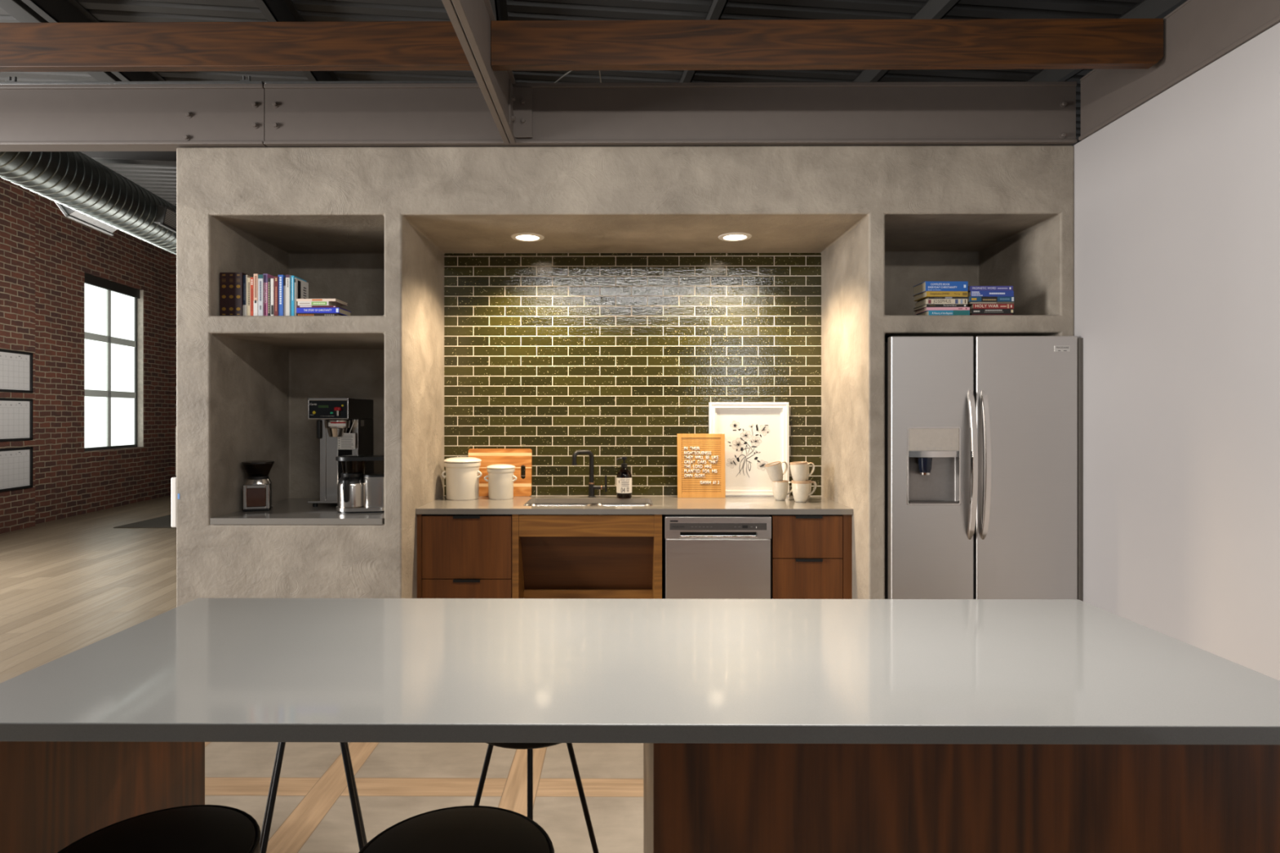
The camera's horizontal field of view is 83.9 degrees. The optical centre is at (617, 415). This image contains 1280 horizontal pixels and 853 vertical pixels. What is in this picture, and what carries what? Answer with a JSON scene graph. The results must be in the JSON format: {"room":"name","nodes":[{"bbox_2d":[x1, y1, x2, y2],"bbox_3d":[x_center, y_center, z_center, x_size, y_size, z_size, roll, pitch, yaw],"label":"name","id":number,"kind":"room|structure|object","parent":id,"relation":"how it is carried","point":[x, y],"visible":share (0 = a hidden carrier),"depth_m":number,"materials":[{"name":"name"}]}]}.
{"room":"kitchen","nodes":[
{"label":"kitchen","id":0,"kind":"room"},
{"bbox_2d":[0,177,176,533],"bbox_3d":[-7.742,-1.080,9.720,0.551,5.020,17.000,0,0,-6],"label":"wall","id":1,"kind":"structure","parent":0,"point":[46,255],"depth_m":9.86,"materials":[{"name":"red brick"}]},
{"bbox_2d":[0,397,32,441],"bbox_3d":[-7.361,0.056,8.630,0.028,0.522,0.700,0,0,-6],"label":"wall calendar","id":2,"kind":"object","parent":1,"relation":"attached to","point":[15,414],"visible":1,"depth_m":8.71,"materials":[{"name":"white paper"}]},
{"bbox_2d":[0,446,32,492],"bbox_3d":[-7.361,0.656,8.630,0.028,0.517,0.700,0,0,-6],"label":"wall calendar","id":3,"kind":"object","parent":1,"relation":"attached to","point":[15,463],"visible":1,"depth_m":8.71,"materials":[{"name":"white paper"}]},
{"bbox_2d":[0,348,32,393],"bbox_3d":[-7.361,-0.531,8.630,0.028,0.509,0.700,0,0,-6],"label":"wall calendar","id":4,"kind":"object","parent":1,"relation":"attached to","point":[15,366],"visible":1,"depth_m":8.71,"materials":[{"name":"white paper"}]},
{"bbox_2d":[84,272,139,451],"bbox_3d":[-7.841,-0.769,10.956,0.101,2.587,1.548,0,0,-6],"label":"window","id":5,"kind":"structure","parent":1,"relation":"in","point":[110,307],"depth_m":10.97,"materials":[{"name":"glass"}]},
{"bbox_2d":[137,289,143,447],"bbox_3d":[-7.870,-0.769,11.724,0.088,2.589,0.014,0,0,-6],"label":"trim","id":6,"kind":"structure","parent":1,"relation":"attached to","point":[140,301],"depth_m":11.72,"materials":[{"name":"paint"}]},
{"bbox_2d":[0,21,471,71],"bbox_3d":[-3.787,-1.598,3.097,6.388,0.192,0.047,0,0,0],"label":"joist","id":7,"kind":"object","parent":1,"relation":"attached to","point":[291,46],"visible":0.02,"depth_m":3.06,"materials":[{"name":"wood"}]},
{"bbox_2d":[0,495,176,683],"bbox_3d":[-4.896,1.462,8.017,24.000,0.096,27.000,0,0,-6],"label":"floor","id":8,"kind":"structure","parent":0,"point":[69,584],"depth_m":6.04,"materials":[{"name":"brown wood"}]},
{"bbox_2d":[113,514,176,528],"bbox_3d":[-4.824,1.407,9.605,2.964,0.011,1.450,0,0,0],"label":"floor mat","id":9,"kind":"object","parent":8,"relation":"on","point":[165,522],"visible":0.24,"depth_m":9.12,"materials":[{"name":"grey"}]},
{"bbox_2d":[80,151,176,165],"bbox_3d":[-3.934,-2.385,6.573,4.000,0.130,0.120,0,0,-6],"label":"roof beam","id":10,"kind":"structure","parent":0,"point":[148,157],"depth_m":6.48,"materials":[{"name":"metal"}]},
{"bbox_2d":[0,151,176,254],"bbox_3d":[-4.861,-1.997,8.122,0.642,0.497,10.000,0,0,-6],"label":"air duct","id":11,"kind":"object","parent":10,"relation":"hanging from","point":[88,193],"visible":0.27,"depth_m":6.15,"materials":[{"name":"metal"}]},
{"bbox_2d":[54,201,117,235],"bbox_3d":[-4.919,-1.856,6.607,0.198,0.215,0.680,0,0,-6],"label":"air register","id":12,"kind":"object","parent":11,"relation":"attached to","point":[86,220],"depth_m":6.51,"materials":[{"name":"metal"}]},
{"bbox_2d":[153,204,176,233],"bbox_3d":[-4.518,-1.958,7.274,0.144,0.201,0.680,0,0,-6],"label":"air register","id":13,"kind":"object","parent":11,"relation":"attached to","point":[164,216],"depth_m":7.02,"materials":[{"name":"metal"}]},
{"bbox_2d":[164,208,176,228],"bbox_3d":[-4.470,-1.955,7.279,0.030,0.137,0.620,0,0,-6],"label":"grille","id":14,"kind":"object","parent":11,"relation":"attached to","point":[170,215],"depth_m":7.06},
{"bbox_2d":[204,742,643,852],"bbox_3d":[-0.204,1.435,1.224,5.076,0.050,6.845,0,0,0],"label":"floor","id":15,"kind":"structure","parent":0,"point":[396,783],"depth_m":2.69,"materials":[{"name":"wood"}]},
{"bbox_2d":[0,741,204,852],"bbox_3d":[-1.115,0.971,1.542,0.036,0.879,0.690,0,0,0],"label":"island end panel","id":16,"kind":"object","parent":15,"relation":"on","point":[54,795],"visible":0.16,"depth_m":1.46,"materials":[{"name":"brown wood"}]},
{"bbox_2d":[57,804,260,852],"bbox_3d":[-0.828,1.092,1.253,0.356,0.640,0.356,0,0,-9],"label":"bar stool","id":17,"kind":"object","parent":15,"relation":"on","point":[195,828],"visible":1,"depth_m":1.31,"materials":[{"name":"black plastic"}]},
{"bbox_2d":[259,742,367,852],"bbox_3d":[-0.887,1.092,2.066,0.355,0.640,0.355,0,0,-26],"label":"bar stool","id":18,"kind":"object","parent":15,"relation":"on","point":[356,809],"visible":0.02,"depth_m":2.00,"materials":[{"name":"black metal"}]},
{"bbox_2d":[358,805,554,852],"bbox_3d":[-0.289,1.092,1.250,0.356,0.640,0.356,0,0,13],"label":"bar stool","id":19,"kind":"object","parent":15,"relation":"on","point":[464,828],"visible":1,"depth_m":1.31,"materials":[{"name":"black plastic"}]},
{"bbox_2d":[417,514,511,598],"bbox_3d":[-0.856,0.980,4.229,0.541,0.861,0.604,0,0,0],"label":"base cabinet","id":20,"kind":"object","parent":15,"relation":"on","point":[460,556],"visible":0.44,"depth_m":3.94,"materials":[{"name":"brown wood"}]},
{"bbox_2d":[473,742,599,852],"bbox_3d":[-0.244,1.092,1.974,0.356,0.640,0.356,0,0,41],"label":"bar stool","id":21,"kind":"object","parent":15,"relation":"on","point":[529,746],"visible":0.04,"depth_m":1.95,"materials":[{"name":"black metal"}]},
{"bbox_2d":[511,504,662,599],"bbox_3d":[-0.169,0.980,4.190,0.831,0.861,0.502,0,0,0],"label":"base cabinet","id":22,"kind":"object","parent":15,"relation":"on","point":[601,557],"visible":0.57,"depth_m":4.05,"materials":[{"name":"brown wood"}]},
{"bbox_2d":[415,495,853,515],"bbox_3d":[0.091,0.531,4.229,2.409,0.031,0.630,0,0,0],"label":"countertop","id":23,"kind":"structure","parent":22,"relation":"on","point":[660,504],"depth_m":3.98,"materials":[{"name":"grey stone"}]},
{"bbox_2d":[441,457,481,500],"bbox_3d":[-0.959,0.388,4.391,0.230,0.256,0.230,0,0,-41],"label":"canister","id":24,"kind":"object","parent":23,"relation":"on","point":[462,476],"visible":1,"depth_m":4.30,"materials":[{"name":"beige ceramic"}]},
{"bbox_2d":[468,448,532,496],"bbox_3d":[-0.751,0.366,4.528,0.404,0.302,0.039,0,0,0],"label":"cutting board","id":25,"kind":"object","parent":23,"relation":"on","point":[517,458],"visible":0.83,"depth_m":4.52,"materials":[{"name":"brown wood"}]},
{"bbox_2d":[484,464,516,499],"bbox_3d":[-0.724,0.411,4.407,0.178,0.211,0.178,0,0,-45],"label":"canister","id":26,"kind":"object","parent":23,"relation":"on","point":[500,480],"visible":1,"depth_m":4.34,"materials":[{"name":"beige ceramic"}]},
{"bbox_2d":[524,503,653,515],"bbox_3d":[-0.168,0.640,4.216,0.755,0.182,0.378,0,0,0],"label":"sink","id":27,"kind":"object","parent":23,"relation":"in","point":[531,504],"visible":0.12,"depth_m":4.40,"materials":[{"name":"silver metal"}]},
{"bbox_2d":[524,503,592,515],"bbox_3d":[-0.350,0.640,4.217,0.391,0.182,0.378,0,0,0],"label":"basin","id":28,"kind":"object","parent":27,"relation":"in","point":[531,504],"depth_m":4.40,"materials":[{"name":"silver metal"}]},
{"bbox_2d":[595,503,653,515],"bbox_3d":[0.036,0.640,4.215,0.348,0.182,0.378,0,0,0],"label":"basin","id":29,"kind":"object","parent":27,"relation":"in","point":[597,504],"depth_m":4.40,"materials":[{"name":"silver metal"}]},
{"bbox_2d":[571,449,606,497],"bbox_3d":[-0.184,0.366,4.462,0.224,0.300,0.070,0,0,-16],"label":"faucet","id":30,"kind":"object","parent":23,"relation":"on","point":[592,486],"visible":1,"depth_m":4.46,"materials":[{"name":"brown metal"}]},
{"bbox_2d":[616,456,631,498],"bbox_3d":[0.040,0.387,4.429,0.096,0.258,0.096,0,0,0],"label":"soap bottle","id":31,"kind":"object","parent":23,"relation":"on","point":[624,477],"visible":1,"depth_m":4.39,"materials":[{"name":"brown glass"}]},
{"bbox_2d":[676,433,725,497],"bbox_3d":[0.523,0.317,4.463,0.298,0.400,0.051,0,0,0],"label":"letter board","id":32,"kind":"object","parent":23,"relation":"on","point":[700,456],"visible":1,"depth_m":4.46,"materials":[{"name":"brown wood"}]},
{"bbox_2d":[708,402,789,496],"bbox_3d":[0.832,0.217,4.516,0.506,0.598,0.037,0,0,0],"label":"framed print","id":33,"kind":"object","parent":23,"relation":"on","point":[757,434],"visible":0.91,"depth_m":4.52,"materials":[{"name":"paper"}]},
{"bbox_2d":[772,480,791,500],"bbox_3d":[1.003,0.457,4.316,0.135,0.118,0.098,0,0,-5],"label":"mug","id":34,"kind":"object","parent":23,"relation":"on","point":[780,489],"visible":0.89,"depth_m":4.28,"materials":[{"name":"ceramic"}]},
{"bbox_2d":[764,461,787,481],"bbox_3d":[0.955,0.346,4.305,0.130,0.135,0.102,0,0,23],"label":"mug","id":35,"kind":"object","parent":34,"relation":"on","point":[774,469],"visible":0.99,"depth_m":4.28,"materials":[{"name":"ceramic"}]},
{"bbox_2d":[791,480,815,502],"bbox_3d":[1.097,0.452,4.233,0.135,0.127,0.106,0,0,-38],"label":"mug","id":36,"kind":"object","parent":23,"relation":"on","point":[800,490],"visible":0.98,"depth_m":4.19,"materials":[{"name":"ceramic"}]},
{"bbox_2d":[789,461,814,481],"bbox_3d":[1.086,0.340,4.215,0.134,0.129,0.103,0,0,38],"label":"mug","id":37,"kind":"object","parent":36,"relation":"on","point":[798,469],"visible":0.95,"depth_m":4.19,"materials":[{"name":"ceramic"}]},
{"bbox_2d":[807,480,816,499],"bbox_3d":[1.150,0.457,4.342,0.135,0.118,0.098,0,0,-12],"label":"mug","id":38,"kind":"object","parent":23,"relation":"on","point":[810,490],"visible":0.2,"depth_m":4.31,"materials":[{"name":"ceramic"}]},
{"bbox_2d":[662,514,771,599],"bbox_3d":[0.554,0.981,4.213,0.584,0.859,0.598,0,0,0],"label":"dishwasher","id":39,"kind":"object","parent":15,"relation":"on","point":[704,556],"visible":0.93,"depth_m":3.92,"materials":[{"name":"silver metal"}]},
{"bbox_2d":[769,514,852,599],"bbox_3d":[1.077,0.980,4.217,0.442,0.861,0.604,0,0,0],"label":"base cabinet","id":40,"kind":"object","parent":15,"relation":"on","point":[811,554],"visible":0.52,"depth_m":3.93,"materials":[{"name":"brown wood"}]},
{"bbox_2d":[643,743,1279,852],"bbox_3d":[0.642,0.971,1.576,1.153,0.879,0.600,0,0,0],"label":"base cabinet","id":41,"kind":"object","parent":15,"relation":"on","point":[698,797],"visible":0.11,"depth_m":1.28,"materials":[{"name":"brown wood"}]},
{"bbox_2d":[0,598,1279,745],"bbox_3d":[0.049,0.515,1.543,2.400,0.031,0.789,0,0,0],"label":"countertop","id":42,"kind":"structure","parent":41,"relation":"on","point":[335,670],"depth_m":1.36,"materials":[{"name":"grey stone"}]},
{"bbox_2d":[884,336,1077,599],"bbox_3d":[1.859,0.489,3.928,0.944,1.782,0.782,0,0,0],"label":"refrigerator","id":43,"kind":"object","parent":15,"relation":"on","point":[981,432],"visible":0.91,"depth_m":3.60,"materials":[{"name":"silver metal"}]},
{"bbox_2d":[1077,337,1083,601],"bbox_3d":[2.339,0.510,3.619,0.018,1.800,0.062,0,0,0],"label":"filler panel","id":44,"kind":"object","parent":15,"relation":"on","point":[1080,340],"visible":0.31,"depth_m":3.59,"materials":[{"name":"metal"}]},
{"bbox_2d":[0,0,1142,206],"bbox_3d":[-0.316,-2.995,7.527,17.000,0.050,25.035,0,0,-6],"label":"ceiling","id":45,"kind":"structure","parent":0,"point":[160,180],"depth_m":5.30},
{"bbox_2d":[0,0,121,81],"bbox_3d":[-4.410,-2.865,7.567,0.152,0.210,12.000,0,0,-6],"label":"roof beam","id":46,"kind":"structure","parent":45,"relation":"attached to","point":[19,10],"depth_m":4.93,"materials":[{"name":"metal"}]},
{"bbox_2d":[21,0,166,80],"bbox_3d":[-4.098,-2.860,6.595,0.121,0.220,16.000,0,0,-6],"label":"beam","id":47,"kind":"structure","parent":45,"relation":"attached to","point":[52,11],"depth_m":5.10,"materials":[{"name":"metal"}]},
{"bbox_2d":[253,0,339,80],"bbox_3d":[-2.578,-2.860,6.761,0.120,0.220,16.000,0,0,-6],"label":"beam","id":48,"kind":"structure","parent":45,"relation":"attached to","point":[274,11],"depth_m":5.10,"materials":[{"name":"metal"}]},
{"bbox_2d":[489,0,512,71],"bbox_3d":[-1.056,-2.860,6.926,0.120,0.220,16.000,0,0,-6],"label":"beam","id":49,"kind":"structure","parent":45,"relation":"attached to","point":[500,9],"depth_m":5.08,"materials":[{"name":"metal"}]},
{"bbox_2d":[679,0,728,82],"bbox_3d":[0.465,-2.860,7.092,0.120,0.220,16.000,0,0,-6],"label":"beam","id":50,"kind":"structure","parent":45,"relation":"attached to","point":[717,8],"depth_m":4.94,"materials":[{"name":"metal"}]},
{"bbox_2d":[852,0,960,81],"bbox_3d":[1.986,-2.860,7.257,0.120,0.220,16.000,0,0,-6],"label":"beam","id":51,"kind":"structure","parent":45,"relation":"attached to","point":[931,9],"depth_m":5.11,"materials":[{"name":"metal"}]},
{"bbox_2d":[1025,0,1186,81],"bbox_3d":[3.507,-2.860,7.423,0.120,0.220,16.000,0,0,-6],"label":"beam","id":52,"kind":"structure","parent":45,"relation":"attached to","point":[1145,9],"depth_m":5.14,"materials":[{"name":"metal"}]},
{"bbox_2d":[176,145,1073,607],"bbox_3d":[0.032,0.010,4.195,4.640,2.800,1.050,0,0,0],"label":"wall","id":53,"kind":"structure","parent":0,"point":[370,229],"depth_m":3.68,"materials":[{"name":"paint"}]},
{"bbox_2d":[0,75,267,151],"bbox_3d":[-4.500,-1.575,3.719,5.354,0.361,0.106,0,0,0],"label":"steel beam","id":54,"kind":"structure","parent":53,"relation":"on","point":[100,115],"depth_m":3.67,"materials":[{"name":"metal"}]},
{"bbox_2d":[171,476,176,527],"bbox_3d":[-2.307,0.455,3.794,0.034,0.261,0.200,0,0,0],"label":"wall box","id":55,"kind":"object","parent":53,"relation":"attached to","point":[173,479],"visible":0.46,"depth_m":3.69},
{"bbox_2d":[219,272,227,315],"bbox_3d":[-2.082,-0.635,3.842,0.042,0.238,0.171,0,0,0],"label":"book","id":56,"kind":"object","parent":53,"relation":"on","point":[223,276],"visible":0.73,"depth_m":3.76,"materials":[{"name":"brown leather"}]},
{"bbox_2d":[227,272,235,315],"bbox_3d":[-2.042,-0.635,3.842,0.036,0.238,0.171,0,0,0],"label":"book","id":57,"kind":"object","parent":53,"relation":"on","point":[231,276],"visible":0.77,"depth_m":3.76,"materials":[{"name":"brown leather"}]},
{"bbox_2d":[235,272,252,315],"bbox_3d":[-2.005,-0.635,3.842,0.038,0.238,0.171,0,0,0],"label":"book","id":58,"kind":"object","parent":53,"relation":"on","point":[238,276],"visible":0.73,"depth_m":3.76,"materials":[{"name":"brown leather"}]},
{"bbox_2d":[242,275,245,315],"bbox_3d":[-1.978,-0.629,3.836,0.016,0.227,0.141,0,0,0],"label":"book","id":59,"kind":"object","parent":53,"relation":"on","point":[244,276],"visible":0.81,"depth_m":3.77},
{"bbox_2d":[247,277,250,315],"bbox_3d":[-1.953,-0.622,3.829,0.015,0.212,0.131,0,0,0],"label":"book","id":60,"kind":"object","parent":53,"relation":"on","point":[248,278],"visible":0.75,"depth_m":3.77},
{"bbox_2d":[245,275,253,315],"bbox_3d":[-1.966,-0.630,3.841,0.008,0.228,0.150,0,0,0],"label":"book","id":61,"kind":"object","parent":53,"relation":"on","point":[246,276],"visible":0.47,"depth_m":3.77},
{"bbox_2d":[250,277,253,315],"bbox_3d":[-1.935,-0.623,3.826,0.015,0.213,0.131,0,0,0],"label":"book","id":62,"kind":"object","parent":53,"relation":"on","point":[251,278],"visible":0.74,"depth_m":3.76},
{"bbox_2d":[253,273,257,315],"bbox_3d":[-1.915,-0.632,3.835,0.022,0.232,0.151,0,0,0],"label":"book","id":63,"kind":"object","parent":53,"relation":"on","point":[255,275],"visible":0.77,"depth_m":3.76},
{"bbox_2d":[257,274,263,315],"bbox_3d":[-1.888,-0.629,3.833,0.025,0.227,0.151,0,0,0],"label":"book","id":64,"kind":"object","parent":53,"relation":"on","point":[260,277],"visible":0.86,"depth_m":3.76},
{"bbox_2d":[262,273,274,315],"bbox_3d":[-1.867,-0.632,3.841,0.024,0.233,0.151,0,0,0],"label":"book","id":65,"kind":"object","parent":53,"relation":"on","point":[266,276],"visible":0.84,"depth_m":3.77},
{"bbox_2d":[267,278,271,315],"bbox_3d":[-1.846,-0.621,3.829,0.013,0.210,0.131,0,0,0],"label":"book","id":66,"kind":"object","parent":53,"relation":"on","point":[268,279],"visible":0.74,"depth_m":3.77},
{"bbox_2d":[271,278,274,315],"bbox_3d":[-1.831,-0.620,3.830,0.016,0.208,0.130,0,0,0],"label":"book","id":67,"kind":"object","parent":53,"relation":"on","point":[272,279],"visible":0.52,"depth_m":3.77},
{"bbox_2d":[274,276,278,315],"bbox_3d":[-1.806,-0.624,3.833,0.020,0.217,0.151,0,0,0],"label":"book","id":68,"kind":"object","parent":53,"relation":"on","point":[276,278],"visible":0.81,"depth_m":3.76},
{"bbox_2d":[278,275,285,315],"bbox_3d":[-1.784,-0.629,3.836,0.026,0.227,0.151,0,0,0],"label":"book","id":69,"kind":"object","parent":53,"relation":"on","point":[280,277],"visible":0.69,"depth_m":3.76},
{"bbox_2d":[279,276,281,304],"bbox_3d":[-1.784,-0.659,3.761,0.011,0.144,0.001,0,0,0],"label":"print","id":70,"kind":"object","parent":69,"relation":"attached to","point":[280,277],"depth_m":3.76},
{"bbox_2d":[283,277,285,315],"bbox_3d":[-1.765,-0.622,3.830,0.012,0.212,0.130,0,0,0],"label":"book","id":71,"kind":"object","parent":53,"relation":"on","point":[284,278],"visible":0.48,"depth_m":3.77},
{"bbox_2d":[285,275,291,315],"bbox_3d":[-1.746,-0.629,3.832,0.021,0.227,0.141,0,0,0],"label":"book","id":72,"kind":"object","parent":53,"relation":"on","point":[288,277],"visible":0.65,"depth_m":3.76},
{"bbox_2d":[210,498,384,524],"bbox_3d":[-1.661,0.550,4.118,0.892,0.032,0.884,0,0,0],"label":"countertop","id":73,"kind":"structure","parent":53,"relation":"on","point":[289,511],"depth_m":3.72,"materials":[{"name":"grey stone"}]},
{"bbox_2d":[241,460,274,511],"bbox_3d":[-2.049,0.396,3.995,0.216,0.276,0.164,0,0,-17],"label":"coffee grinder","id":74,"kind":"object","parent":73,"relation":"on","point":[257,488],"visible":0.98,"depth_m":3.95,"materials":[{"name":"black plastic"}]},
{"bbox_2d":[307,398,373,506],"bbox_3d":[-1.673,0.217,4.318,0.252,0.634,0.455,0,0,0],"label":"coffee brewer","id":75,"kind":"object","parent":73,"relation":"on","point":[344,426],"visible":0.83,"depth_m":4.27,"materials":[{"name":"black metal"}]},
{"bbox_2d":[307,497,337,503],"bbox_3d":[-1.679,0.505,4.205,0.241,0.014,0.170,0,0,0],"label":"drip tray","id":76,"kind":"object","parent":75,"relation":"on","point":[319,500],"depth_m":4.13,"materials":[{"name":"silver metal"}]},
{"bbox_2d":[316,419,350,439],"bbox_3d":[-1.666,0.083,4.195,0.154,0.110,0.174,0,0,0],"label":"basket","id":77,"kind":"object","parent":75,"relation":"on","point":[333,428],"depth_m":4.16,"materials":[{"name":"metal"}]},
{"bbox_2d":[335,454,384,513],"bbox_3d":[-1.395,0.379,3.957,0.330,0.311,0.180,0,0,-10],"label":"drip coffee maker","id":78,"kind":"object","parent":73,"relation":"on","point":[371,468],"visible":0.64,"depth_m":3.90,"materials":[{"name":"silver plastic"}]},
{"bbox_2d":[337,472,363,507],"bbox_3d":[-1.479,0.411,3.930,0.152,0.187,0.174,0,0,34],"label":"carafe","id":79,"kind":"object","parent":78,"relation":"on","point":[350,486],"visible":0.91,"depth_m":3.88,"materials":[{"name":"silver metal"}]},
{"bbox_2d":[341,461,362,473],"bbox_3d":[-1.469,0.288,3.944,0.124,0.081,0.123,0,0,-10],"label":"basket","id":80,"kind":"object","parent":78,"relation":"on","point":[348,467],"depth_m":3.90,"materials":[{"name":"plastic"}]},
{"bbox_2d":[291,275,306,315],"bbox_3d":[-1.718,-0.627,3.832,0.014,0.222,0.151,0,0,0],"label":"book","id":81,"kind":"object","parent":53,"relation":"on","point":[292,277],"visible":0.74,"depth_m":3.76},
{"bbox_2d":[293,277,308,315],"bbox_3d":[-1.707,-0.622,3.836,0.011,0.212,0.150,0,0,0],"label":"book","id":82,"kind":"object","parent":53,"relation":"on","point":[300,286],"visible":0.59,"depth_m":3.80,"materials":[{"name":"paper"}]},
{"bbox_2d":[296,312,342,315],"bbox_3d":[-1.589,-0.527,3.823,0.214,0.022,0.161,0,0,-1],"label":"book","id":83,"kind":"object","parent":53,"relation":"on","point":[297,313],"visible":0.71,"depth_m":3.74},
{"bbox_2d":[296,307,351,315],"bbox_3d":[-1.580,-0.552,3.829,0.227,0.029,0.160,0,0,2],"label":"book","id":84,"kind":"object","parent":83,"relation":"on","point":[329,310],"visible":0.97,"depth_m":3.75,"materials":[{"name":"paper"}]},
{"bbox_2d":[296,305,346,310],"bbox_3d":[-1.589,-0.572,3.828,0.209,0.010,0.160,0,0,0],"label":"book","id":85,"kind":"object","parent":84,"relation":"on","point":[297,306],"visible":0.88,"depth_m":3.75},
{"bbox_2d":[297,301,341,306],"bbox_3d":[-1.604,-0.589,3.828,0.165,0.022,0.161,0,0,2],"label":"book","id":86,"kind":"object","parent":85,"relation":"on","point":[300,303],"visible":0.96,"depth_m":3.75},
{"bbox_2d":[296,298,347,306],"bbox_3d":[-1.589,-0.607,3.828,0.208,0.014,0.160,0,0,1],"label":"book","id":87,"kind":"object","parent":86,"relation":"on","point":[336,301],"visible":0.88,"depth_m":3.75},
{"bbox_2d":[511,232,544,241],"bbox_3d":[-0.525,-1.034,4.138,0.194,0.006,0.194,0,0,0],"label":"recessed light","id":88,"kind":"object","parent":53,"relation":"in","point":[524,237],"visible":1,"depth_m":4.13,"materials":[{"name":"beige"}]},
{"bbox_2d":[444,253,821,496],"bbox_3d":[0.093,-0.240,4.549,2.409,1.592,0.009,0,0,0],"label":"tile backsplash","id":89,"kind":"structure","parent":53,"relation":"attached to","point":[611,356],"depth_m":4.54,"materials":[{"name":"tile"}]},
{"bbox_2d":[263,80,1077,146],"bbox_3d":[0.262,-1.558,3.689,4.164,0.327,0.106,0,0,0],"label":"steel beam","id":90,"kind":"structure","parent":53,"relation":"on","point":[298,113],"depth_m":3.65,"materials":[{"name":"metal"}]},
{"bbox_2d":[441,0,532,143],"bbox_3d":[-0.520,-1.548,1.973,0.145,0.315,3.339,0,0,0],"label":"steel beam","id":91,"kind":"structure","parent":90,"relation":"attached to","point":[510,108],"depth_m":3.03,"materials":[{"name":"metal"}]},
{"bbox_2d":[491,17,1163,71],"bbox_3d":[0.892,-1.598,3.068,2.873,0.192,0.047,0,0,0],"label":"joist","id":92,"kind":"object","parent":91,"relation":"attached to","point":[920,43],"visible":1,"depth_m":3.04,"materials":[{"name":"wood"}]},
{"bbox_2d":[718,232,751,241],"bbox_3d":[0.680,-1.034,4.131,0.194,0.006,0.194,0,0,0],"label":"recessed light","id":93,"kind":"object","parent":53,"relation":"in","point":[731,237],"visible":1,"depth_m":4.12,"materials":[{"name":"beige"}]},
{"bbox_2d":[916,310,969,315],"bbox_3d":[1.731,-0.532,3.792,0.214,0.032,0.156,0,0,0],"label":"book","id":94,"kind":"object","parent":53,"relation":"on","point":[928,312],"visible":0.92,"depth_m":3.71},
{"bbox_2d":[915,306,969,314],"bbox_3d":[1.728,-0.556,3.794,0.224,0.016,0.156,0,0,1],"label":"book","id":95,"kind":"object","parent":94,"relation":"on","point":[926,308],"visible":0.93,"depth_m":3.72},
{"bbox_2d":[914,303,968,311],"bbox_3d":[1.719,-0.573,3.792,0.218,0.015,0.156,0,0,-2],"label":"book","id":96,"kind":"object","parent":95,"relation":"on","point":[919,308],"visible":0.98,"depth_m":3.72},
{"bbox_2d":[915,298,967,307],"bbox_3d":[1.725,-0.595,3.800,0.214,0.028,0.156,0,0,2],"label":"book","id":97,"kind":"object","parent":96,"relation":"on","point":[947,301],"visible":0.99,"depth_m":3.72,"materials":[{"name":"paper"}]},
{"bbox_2d":[917,297,968,302],"bbox_3d":[1.731,-0.614,3.797,0.202,0.009,0.156,0,0,2],"label":"book","id":98,"kind":"object","parent":97,"relation":"on","point":[927,297],"visible":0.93,"depth_m":3.72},
{"bbox_2d":[913,291,968,301],"bbox_3d":[1.719,-0.633,3.793,0.219,0.028,0.156,0,0,-2],"label":"book","id":99,"kind":"object","parent":98,"relation":"on","point":[922,295],"visible":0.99,"depth_m":3.72,"materials":[{"name":"paper"}]},
{"bbox_2d":[912,280,968,296],"bbox_3d":[1.718,-0.674,3.793,0.222,0.052,0.156,0,0,-1],"label":"book","id":100,"kind":"object","parent":99,"relation":"on","point":[926,286],"visible":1,"depth_m":3.71,"materials":[{"name":"paper"}]},
{"bbox_2d":[969,313,1013,315],"bbox_3d":[1.960,-0.523,3.794,0.212,0.014,0.150,0,0,2],"label":"book","id":101,"kind":"object","parent":53,"relation":"on","point":[971,313],"visible":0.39,"depth_m":3.72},
{"bbox_2d":[969,308,1014,314],"bbox_3d":[1.963,-0.543,3.792,0.221,0.025,0.151,0,0,2],"label":"book","id":102,"kind":"object","parent":101,"relation":"on","point":[976,310],"visible":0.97,"depth_m":3.72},
{"bbox_2d":[968,303,1013,309],"bbox_3d":[1.964,-0.569,3.789,0.210,0.026,0.151,0,0,1],"label":"book","id":103,"kind":"object","parent":102,"relation":"on","point":[973,306],"visible":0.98,"depth_m":3.71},
{"bbox_2d":[967,302,1013,305],"bbox_3d":[1.957,-0.588,3.793,0.231,0.010,0.151,0,0,1],"label":"book","id":104,"kind":"object","parent":103,"relation":"on","point":[968,303],"visible":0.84,"depth_m":3.72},
{"bbox_2d":[967,296,1014,302],"bbox_3d":[1.953,-0.606,3.789,0.237,0.026,0.151,0,0,0],"label":"book","id":105,"kind":"object","parent":104,"relation":"on","point":[971,299],"visible":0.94,"depth_m":3.71,"materials":[{"name":"paper"}]},
{"bbox_2d":[968,290,1013,297],"bbox_3d":[1.956,-0.635,3.790,0.224,0.031,0.151,0,0,0],"label":"book","id":106,"kind":"object","parent":105,"relation":"on","point":[971,293],"visible":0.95,"depth_m":3.71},
{"bbox_2d":[968,285,1013,291],"bbox_3d":[1.955,-0.663,3.794,0.224,0.025,0.151,0,0,2],"label":"book","id":107,"kind":"object","parent":106,"relation":"on","point":[970,287],"visible":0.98,"depth_m":3.72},
{"bbox_2d":[1073,22,1279,680],"bbox_3d":[2.408,0.010,0.345,0.160,2.800,8.720,0,0,0],"label":"wall","id":108,"kind":"structure","parent":0,"point":[1176,199],"depth_m":2.92,"materials":[{"name":"paint"}]},
{"bbox_2d":[1078,0,1279,140],"bbox_3d":[2.373,-1.548,1.395,0.104,0.313,4.420,0,0,0],"label":"steel beam","id":109,"kind":"structure","parent":108,"relation":"on","point":[1197,33],"depth_m":2.96,"materials":[{"name":"metal"}]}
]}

